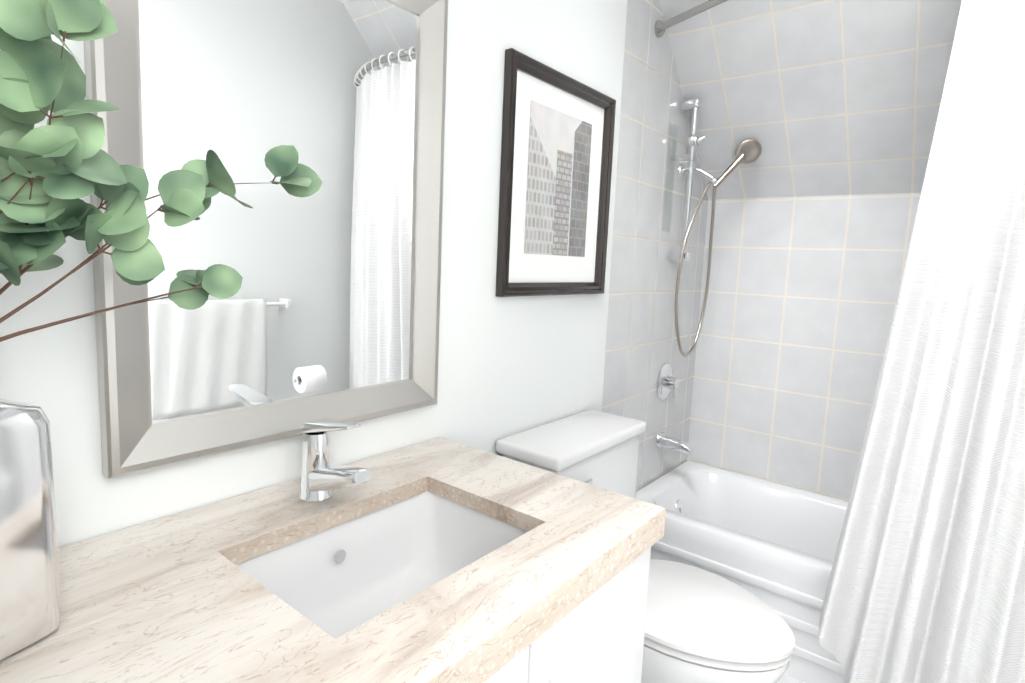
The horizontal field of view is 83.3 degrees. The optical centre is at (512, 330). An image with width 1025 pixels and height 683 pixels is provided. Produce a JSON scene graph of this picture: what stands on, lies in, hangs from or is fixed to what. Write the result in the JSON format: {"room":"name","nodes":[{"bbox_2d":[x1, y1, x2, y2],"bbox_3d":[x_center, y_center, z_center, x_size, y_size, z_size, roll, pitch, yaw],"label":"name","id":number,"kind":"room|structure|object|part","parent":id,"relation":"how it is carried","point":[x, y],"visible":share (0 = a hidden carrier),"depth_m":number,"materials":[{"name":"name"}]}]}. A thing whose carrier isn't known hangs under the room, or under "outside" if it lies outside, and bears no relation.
{"room":"bathroom","nodes":[
{"label":"bathroom","id":0,"kind":"room"},
{"bbox_2d":[0,236,302,547],"bbox_3d":[-0.569,0.074,0.947,0.100,0.437,0.431,8,9,38],"label":"wall","id":1,"kind":"structure","parent":0,"point":[54,368],"depth_m":0.82,"materials":[{"name":"white paint"}]},
{"bbox_2d":[83,0,626,478],"bbox_3d":[-0.148,-0.328,1.381,0.132,1.377,1.472,8,9,38],"label":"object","id":2,"kind":"object","parent":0,"point":[330,309],"depth_m":1.10,"materials":[{"name":"white paint"}]},
{"bbox_2d":[496,48,615,296],"bbox_3d":[0.142,-0.406,1.653,0.026,0.610,0.520,8,9,38],"label":"picture frame","id":3,"kind":"object","parent":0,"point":[556,161],"visible":0.98,"depth_m":1.62,"materials":[{"name":"black"}]},
{"bbox_2d":[524,99,592,256],"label":"photo","id":4,"kind":"object","parent":3,"relation":"attached to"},
{"bbox_2d":[602,0,707,491],"bbox_3d":[0.593,-0.260,2.361,0.088,2.580,0.970,8,9,38],"label":"wall","id":5,"kind":"structure","parent":0,"point":[642,348],"depth_m":2.19,"materials":[{"name":"tile"}]},
{"bbox_2d":[657,98,761,455],"bbox_3d":[0.768,-0.185,2.298,0.280,1.423,0.312,8,9,38],"label":"shower fixture","id":6,"kind":"object","parent":5,"relation":"attached to","point":[748,151],"visible":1,"depth_m":2.28,"materials":[{"name":"silver metal"}]},
{"bbox_2d":[777,673,804,682],"bbox_3d":[0.563,1.224,1.237,1.750,0.100,2.952,8,9,38],"label":"floor","id":7,"kind":"structure","parent":0,"point":[785,678],"depth_m":1.84,"materials":[{"name":"tile"}]},
{"bbox_2d":[0,418,665,682],"bbox_3d":[-0.300,0.676,0.824,0.594,1.012,1.101,8,9,38],"label":"bathroom vanity","id":8,"kind":"object","parent":7,"relation":"on","point":[439,560],"visible":1,"depth_m":0.85,"materials":[{"name":"stone"}]},
{"bbox_2d":[0,0,321,660],"bbox_3d":[-0.446,-0.028,0.551,0.243,0.740,0.527,8,9,38],"label":"vase","id":9,"kind":"object","parent":8,"relation":"on","point":[56,167],"visible":1,"depth_m":0.57,"materials":[{"name":"silver metal"}]},
{"bbox_2d":[297,418,371,502],"bbox_3d":[-0.304,0.223,0.979,0.165,0.151,0.060,8,9,38],"label":"faucet","id":10,"kind":"object","parent":8,"relation":"on","point":[321,481],"depth_m":0.99,"materials":[{"name":"silver metal"}]},
{"bbox_2d":[496,410,794,682],"bbox_3d":[0.369,0.718,1.563,0.725,0.810,0.490,8,9,38],"label":"toilet","id":11,"kind":"object","parent":7,"relation":"on","point":[703,626],"visible":0.44,"depth_m":1.46,"materials":[{"name":"white ceramic"}]},
{"bbox_3d":[0.455,0.722,1.494,0.506,0.042,0.378,8,9,38],"label":"seat","id":12,"kind":"part","parent":11,"relation":"part of","materials":[{"name":"white plastic"}]},
{"bbox_2d":[635,460,848,682],"bbox_3d":[1.213,0.912,2.011,1.556,0.390,0.687,8,9,38],"label":"bathtub","id":13,"kind":"object","parent":7,"relation":"on","point":[773,545],"visible":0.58,"depth_m":2.09,"materials":[{"name":"white ceramic"}]},
{"bbox_2d":[687,193,920,500],"bbox_3d":[1.492,0.277,2.243,1.750,1.620,0.100,8,9,38],"label":"wall","id":14,"kind":"structure","parent":0,"point":[803,291],"depth_m":2.41,"materials":[{"name":"tile"}]},
{"bbox_2d":[660,0,961,199],"bbox_3d":[1.264,-0.949,1.743,1.750,0.993,0.983,8,9,38],"label":"ceiling","id":15,"kind":"structure","parent":0,"point":[825,97],"depth_m":2.03,"materials":[{"name":"tile"}]},
{"bbox_3d":[1.262,-0.016,0.567,0.100,2.580,2.952,8,9,38],"label":"wall","id":16,"kind":"structure","parent":0,"visible":0},
{"bbox_2d":[654,0,1024,682],"bbox_3d":[0.975,-0.023,1.549,1.587,1.985,0.403,8,9,38],"label":"shower curtain","id":17,"kind":"object","parent":16,"relation":"attached to","point":[926,582],"visible":1,"depth_m":1.33,"materials":[{"name":"white fabric"}]},
{"bbox_3d":[1.028,-0.979,1.449,1.587,0.060,0.365,8,9,38],"label":"rod","id":18,"kind":"part","parent":17,"relation":"part of","materials":[{"name":"silver metal"}]}
]}

